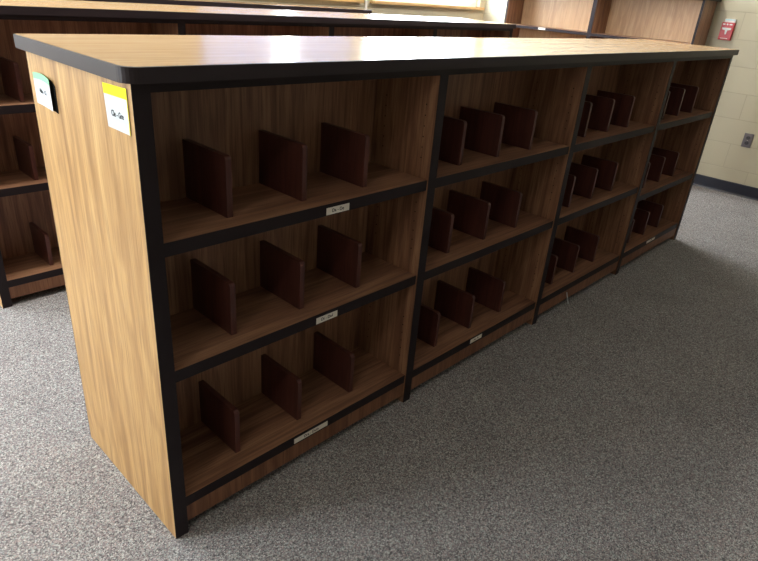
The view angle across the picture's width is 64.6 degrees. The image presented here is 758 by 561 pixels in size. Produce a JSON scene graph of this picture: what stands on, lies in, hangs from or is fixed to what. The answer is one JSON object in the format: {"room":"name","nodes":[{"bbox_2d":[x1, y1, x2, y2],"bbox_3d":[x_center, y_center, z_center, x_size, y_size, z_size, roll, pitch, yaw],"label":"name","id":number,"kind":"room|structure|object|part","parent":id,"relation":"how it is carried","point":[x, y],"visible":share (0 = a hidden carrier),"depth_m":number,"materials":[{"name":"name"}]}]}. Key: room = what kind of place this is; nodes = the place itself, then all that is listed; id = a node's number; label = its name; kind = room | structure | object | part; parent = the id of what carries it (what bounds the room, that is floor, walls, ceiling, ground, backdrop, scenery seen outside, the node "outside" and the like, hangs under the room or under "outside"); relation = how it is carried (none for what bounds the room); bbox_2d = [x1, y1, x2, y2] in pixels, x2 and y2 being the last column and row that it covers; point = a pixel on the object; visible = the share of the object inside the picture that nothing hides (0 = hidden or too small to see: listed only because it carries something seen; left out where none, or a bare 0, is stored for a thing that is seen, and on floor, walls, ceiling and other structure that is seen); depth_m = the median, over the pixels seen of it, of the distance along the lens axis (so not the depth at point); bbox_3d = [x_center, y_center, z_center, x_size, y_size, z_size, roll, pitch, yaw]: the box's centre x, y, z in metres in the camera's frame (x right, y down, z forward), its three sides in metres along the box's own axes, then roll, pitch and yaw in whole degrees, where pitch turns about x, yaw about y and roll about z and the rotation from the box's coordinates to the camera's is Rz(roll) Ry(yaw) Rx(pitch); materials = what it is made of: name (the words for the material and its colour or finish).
{"room":"school library","nodes":[
{"label":"school library","id":0,"kind":"room"},
{"bbox_2d":[216,0,484,19],"bbox_3d":[-1.813,-1.924,3.634,0.150,2.750,8.330,26,33,37],"label":"wall","id":1,"kind":"structure","parent":0,"point":[389,9],"depth_m":5.52,"materials":[{"name":"beige paint"}]},
{"bbox_2d":[326,0,363,2],"bbox_3d":[-0.697,-2.739,4.409,0.155,1.193,1.610,26,33,37],"label":"window","id":2,"kind":"structure","parent":1,"relation":"in","point":[358,1],"depth_m":5.05,"materials":[{"name":"clear glass"}]},
{"bbox_2d":[370,0,483,9],"bbox_3d":[0.523,-3.205,5.582,0.155,1.193,1.680,26,33,37],"label":"window","id":3,"kind":"structure","parent":1,"relation":"in","point":[428,3],"depth_m":5.88,"materials":[{"name":"clear glass"}]},
{"bbox_3d":[0.490,-3.233,5.605,0.060,1.168,1.618,26,33,37],"label":"frame","id":4,"kind":"part","parent":3,"relation":"part of","materials":[{"name":"white"}]},
{"bbox_2d":[0,185,757,560],"bbox_3d":[1.520,1.056,1.353,9.775,0.100,8.630,26,33,37],"label":"floor","id":5,"kind":"structure","parent":0,"point":[620,423],"depth_m":2.01,"materials":[{"name":"grey carpet"}]},
{"bbox_2d":[0,14,181,308],"bbox_3d":[-1.459,-0.626,2.825,0.541,1.181,0.933,26,33,37],"label":"bookcase","id":6,"kind":"object","parent":5,"relation":"on","point":[30,259],"visible":0.28,"depth_m":2.65,"materials":[{"name":"brown wood"}]},
{"bbox_3d":[-1.436,-0.849,2.726,0.532,0.033,0.877,26,33,37],"label":"shelf","id":7,"kind":"part","parent":6,"relation":"part of","materials":[{"name":"brown wood"}]},
{"bbox_3d":[-1.461,-0.555,2.869,0.532,0.033,0.877,26,33,37],"label":"shelf","id":8,"kind":"part","parent":6,"relation":"part of","materials":[{"name":"brown wood"}]},
{"bbox_3d":[-1.491,-0.194,3.045,0.532,0.033,0.877,26,33,37],"label":"shelf","id":9,"kind":"part","parent":6,"relation":"part of","materials":[{"name":"brown wood"}]},
{"bbox_3d":[-1.440,-0.624,2.821,0.008,1.143,0.877,26,33,37],"label":"panel","id":10,"kind":"part","parent":6,"relation":"part of","materials":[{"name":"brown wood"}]},
{"bbox_3d":[-1.142,-0.740,3.134,0.538,1.162,0.018,26,33,37],"label":"panel","id":11,"kind":"part","parent":6,"relation":"part of","materials":[{"name":"brown wood"}]},
{"bbox_2d":[26,51,445,538],"bbox_3d":[-0.370,-0.052,1.833,0.541,1.181,0.933,26,33,37],"label":"bookcase","id":12,"kind":"object","parent":5,"relation":"on","point":[242,267],"visible":1,"depth_m":1.66,"materials":[{"name":"brown wood"}]},
{"bbox_2d":[32,72,58,113],"bbox_3d":[-0.785,-0.442,1.404,0.131,0.079,0.008,26,33,37],"label":"paper note","id":13,"kind":"object","parent":12,"relation":"attached to","point":[45,90],"visible":1,"depth_m":1.40,"materials":[{"name":"white paper"}]},
{"bbox_3d":[-0.688,0.069,1.527,0.538,1.181,0.018,26,33,37],"label":"panel","id":14,"kind":"part","parent":12,"relation":"part of","materials":[{"name":"brown wood"}]},
{"bbox_2d":[102,82,130,135],"bbox_3d":[-0.511,-0.336,1.166,0.103,0.088,0.001,26,33,37],"label":"paper note","id":15,"kind":"object","parent":12,"relation":"attached to","point":[116,102],"visible":1,"depth_m":1.16,"materials":[{"name":"white paper"}]},
{"bbox_3d":[-0.352,-0.049,1.829,0.008,1.143,0.877,26,33,37],"label":"panel","id":16,"kind":"part","parent":12,"relation":"part of","materials":[{"name":"brown wood"}]},
{"bbox_3d":[-0.403,0.381,2.053,0.532,0.033,0.877,26,33,37],"label":"shelf","id":17,"kind":"part","parent":12,"relation":"part of","materials":[{"name":"brown wood"}]},
{"bbox_3d":[-0.372,0.020,1.877,0.532,0.033,0.877,26,33,37],"label":"shelf","id":18,"kind":"part","parent":12,"relation":"part of","materials":[{"name":"brown wood"}]},
{"bbox_3d":[-0.348,-0.274,1.734,0.532,0.033,0.877,26,33,37],"label":"shelf","id":19,"kind":"part","parent":12,"relation":"part of","materials":[{"name":"brown wood"}]},
{"bbox_3d":[-0.054,-0.165,2.142,0.538,1.162,0.018,26,33,37],"label":"panel","id":20,"kind":"part","parent":12,"relation":"part of","materials":[{"name":"brown wood"}]},
{"bbox_2d":[181,19,331,35],"bbox_3d":[-0.817,-0.872,3.442,0.541,1.181,0.914,26,33,37],"label":"bookcase","id":21,"kind":"object","parent":5,"relation":"on","point":[189,27],"visible":0.02,"depth_m":3.20,"materials":[{"name":"brown wood"}]},
{"bbox_3d":[-0.805,-0.866,3.432,0.008,1.143,0.877,26,33,37],"label":"panel","id":22,"kind":"part","parent":21,"relation":"part of","materials":[{"name":"brown wood"}]},
{"bbox_3d":[-0.507,-0.982,3.745,0.538,1.162,0.018,26,33,37],"label":"panel","id":23,"kind":"part","parent":21,"relation":"part of","materials":[{"name":"brown wood"}]},
{"bbox_2d":[331,24,435,36],"bbox_3d":[-0.182,-1.114,4.052,0.541,1.181,0.914,26,33,37],"label":"bookcase","id":24,"kind":"object","parent":5,"relation":"on","point":[356,30],"visible":0.02,"depth_m":3.86,"materials":[{"name":"brown wood"}]},
{"bbox_3d":[-0.170,-1.109,4.042,0.008,1.143,0.877,26,33,37],"label":"panel","id":25,"kind":"part","parent":24,"relation":"part of","materials":[{"name":"brown wood"}]},
{"bbox_3d":[0.129,-1.225,4.355,0.538,1.162,0.018,26,33,37],"label":"panel","id":26,"kind":"part","parent":24,"relation":"part of","materials":[{"name":"brown wood"}]},
{"bbox_2d":[435,26,512,37],"bbox_3d":[0.460,-1.360,4.669,0.541,1.181,0.933,26,33,37],"label":"bookcase","id":27,"kind":"object","parent":5,"relation":"on","point":[471,32],"visible":0.02,"depth_m":4.53,"materials":[{"name":"brown wood"}]},
{"bbox_2d":[0,0,516,28],"bbox_3d":[-0.453,-1.536,3.483,0.573,0.030,3.726,26,33,37],"label":"countertop","id":28,"kind":"structure","parent":27,"relation":"on","point":[8,7],"depth_m":2.93,"materials":[{"name":"brown wood"}]},
{"bbox_3d":[0.465,-1.352,4.653,0.008,1.143,0.877,26,33,37],"label":"panel","id":29,"kind":"part","parent":27,"relation":"part of","materials":[{"name":"brown wood"}]},
{"bbox_3d":[0.764,-1.468,4.966,0.538,1.162,0.018,26,33,37],"label":"panel","id":30,"kind":"part","parent":27,"relation":"part of","materials":[{"name":"brown wood"}]},
{"bbox_2d":[406,62,590,400],"bbox_3d":[0.271,-0.297,2.450,0.541,1.181,0.914,26,33,37],"label":"bookcase","id":31,"kind":"object","parent":5,"relation":"on","point":[505,140],"visible":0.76,"depth_m":2.43,"materials":[{"name":"brown wood"}]},
{"bbox_3d":[0.232,0.138,2.663,0.532,0.033,0.877,26,33,37],"label":"shelf","id":32,"kind":"part","parent":31,"relation":"part of","materials":[{"name":"brown wood"}]},
{"bbox_3d":[0.283,-0.292,2.439,0.008,1.143,0.877,26,33,37],"label":"panel","id":33,"kind":"part","parent":31,"relation":"part of","materials":[{"name":"brown wood"}]},
{"bbox_3d":[0.263,-0.223,2.488,0.532,0.033,0.877,26,33,37],"label":"shelf","id":34,"kind":"part","parent":31,"relation":"part of","materials":[{"name":"brown wood"}]},
{"bbox_3d":[0.288,-0.517,2.345,0.532,0.033,0.877,26,33,37],"label":"shelf","id":35,"kind":"part","parent":31,"relation":"part of","materials":[{"name":"brown wood"}]},
{"bbox_3d":[0.582,-0.408,2.753,0.538,1.162,0.018,26,33,37],"label":"panel","id":36,"kind":"part","parent":31,"relation":"part of","materials":[{"name":"brown wood"}]},
{"bbox_2d":[504,0,595,38],"bbox_3d":[1.640,-2.067,5.974,0.914,1.492,0.298,26,33,37],"label":"bookcase","id":37,"kind":"object","parent":5,"relation":"on","point":[533,18],"visible":0.15,"depth_m":5.89,"materials":[{"name":"brown wood"}]},
{"bbox_3d":[1.321,-2.226,6.246,0.018,1.492,0.294,26,33,37],"label":"panel","id":38,"kind":"part","parent":37,"relation":"part of","materials":[{"name":"brown wood"}]},
{"bbox_3d":[1.668,-2.428,5.796,0.877,0.026,0.282,26,33,37],"label":"shelf","id":39,"kind":"part","parent":37,"relation":"part of","materials":[{"name":"brown wood"}]},
{"bbox_2d":[534,58,675,323],"bbox_3d":[0.906,-0.540,3.061,0.541,1.181,0.914,26,33,37],"label":"bookcase","id":40,"kind":"object","parent":5,"relation":"on","point":[623,102],"visible":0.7,"depth_m":3.08,"materials":[{"name":"brown wood"}]},
{"bbox_3d":[0.867,-0.105,3.274,0.532,0.033,0.877,26,33,37],"label":"shelf","id":41,"kind":"part","parent":40,"relation":"part of","materials":[{"name":"brown wood"}]},
{"bbox_3d":[0.918,-0.535,3.050,0.008,1.143,0.877,26,33,37],"label":"panel","id":42,"kind":"part","parent":40,"relation":"part of","materials":[{"name":"brown wood"}]},
{"bbox_3d":[0.898,-0.466,3.099,0.532,0.033,0.877,26,33,37],"label":"shelf","id":43,"kind":"part","parent":40,"relation":"part of","materials":[{"name":"brown wood"}]},
{"bbox_3d":[0.923,-0.760,2.956,0.532,0.033,0.877,26,33,37],"label":"shelf","id":44,"kind":"part","parent":40,"relation":"part of","materials":[{"name":"brown wood"}]},
{"bbox_3d":[1.217,-0.651,3.364,0.538,1.162,0.018,26,33,37],"label":"panel","id":45,"kind":"part","parent":40,"relation":"part of","materials":[{"name":"brown wood"}]},
{"bbox_2d":[588,0,716,45],"bbox_3d":[2.295,-1.744,5.424,0.914,1.492,0.295,26,33,37],"label":"bookcase","id":46,"kind":"object","parent":5,"relation":"on","point":[678,21],"visible":0.12,"depth_m":5.26,"materials":[{"name":"brown wood"}]},
{"bbox_3d":[1.975,-1.903,5.694,0.018,1.492,0.294,26,33,37],"label":"panel","id":47,"kind":"part","parent":46,"relation":"part of","materials":[{"name":"brown wood"}]},
{"bbox_3d":[2.322,-2.105,5.245,0.877,0.026,0.282,26,33,37],"label":"shelf","id":48,"kind":"part","parent":46,"relation":"part of","materials":[{"name":"brown wood"}]},
{"bbox_3d":[2.615,-1.586,5.154,0.018,1.492,0.294,26,33,37],"label":"panel","id":49,"kind":"part","parent":46,"relation":"part of","materials":[{"name":"brown wood"}]},
{"bbox_2d":[617,55,732,273],"bbox_3d":[1.548,-0.785,3.677,0.541,1.181,0.933,26,33,37],"label":"bookcase","id":50,"kind":"object","parent":5,"relation":"on","point":[696,84],"visible":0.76,"depth_m":3.72,"materials":[{"name":"brown wood"}]},
{"bbox_2d":[13,34,738,83],"bbox_3d":[0.641,-0.964,2.496,0.573,0.030,3.745,26,33,37],"label":"countertop","id":51,"kind":"structure","parent":50,"relation":"on","point":[120,58],"depth_m":1.54,"materials":[{"name":"brown wood"}]},
{"bbox_3d":[1.503,-0.348,3.885,0.532,0.033,0.877,26,33,37],"label":"shelf","id":52,"kind":"part","parent":50,"relation":"part of","materials":[{"name":"brown wood"}]},
{"bbox_3d":[1.554,-0.778,3.661,0.008,1.143,0.877,26,33,37],"label":"panel","id":53,"kind":"part","parent":50,"relation":"part of","materials":[{"name":"brown wood"}]},
{"bbox_3d":[1.529,-0.654,3.736,0.532,0.033,0.877,26,33,37],"label":"shelf","id":54,"kind":"part","parent":50,"relation":"part of","materials":[{"name":"brown wood"}]},
{"bbox_3d":[1.558,-1.003,3.567,0.532,0.033,0.877,26,33,37],"label":"shelf","id":55,"kind":"part","parent":50,"relation":"part of","materials":[{"name":"brown wood"}]},
{"bbox_3d":[1.852,-0.894,3.974,0.538,1.162,0.018,26,33,37],"label":"panel","id":56,"kind":"part","parent":50,"relation":"part of","materials":[{"name":"brown wood"}]},
{"bbox_3d":[-0.536,-1.598,4.986,0.245,1.181,0.933,26,33,37],"label":"bookcase","id":57,"kind":"object","parent":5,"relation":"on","visible":0},
{"bbox_2d":[77,0,371,13],"bbox_3d":[-1.444,-1.772,3.795,0.261,0.030,3.726,26,33,37],"label":"countertop","id":58,"kind":"structure","parent":57,"relation":"on","point":[212,3],"depth_m":4.16,"materials":[{"name":"brown wood"}]},
{"bbox_2d":[483,0,757,187],"bbox_3d":[4.575,-1.348,3.565,9.475,2.750,0.150,26,33,37],"label":"wall","id":59,"kind":"structure","parent":0,"point":[723,157],"depth_m":5.04,"materials":[{"name":"beige paint"}]},
{"bbox_2d":[693,174,757,200],"bbox_3d":[4.416,-0.139,4.087,9.441,0.102,0.016,26,33,37],"label":"baseboard","id":60,"kind":"structure","parent":59,"relation":"attached to","point":[741,190],"depth_m":5.25,"materials":[{"name":"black rubber"}]},
{"bbox_2d":[718,19,736,40],"bbox_3d":[2.859,-2.061,4.923,0.096,0.160,0.040,26,33,37],"label":"fire alarm","id":61,"kind":"object","parent":59,"relation":"attached to","point":[726,31],"visible":1,"depth_m":4.91,"materials":[{"name":"red paint"}]},
{"bbox_2d":[741,133,753,147],"bbox_3d":[3.102,-1.179,5.046,0.072,0.115,0.008,26,33,37],"label":"power outlet","id":62,"kind":"object","parent":59,"relation":"attached to","point":[747,140],"visible":1,"depth_m":5.04,"materials":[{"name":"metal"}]}
]}

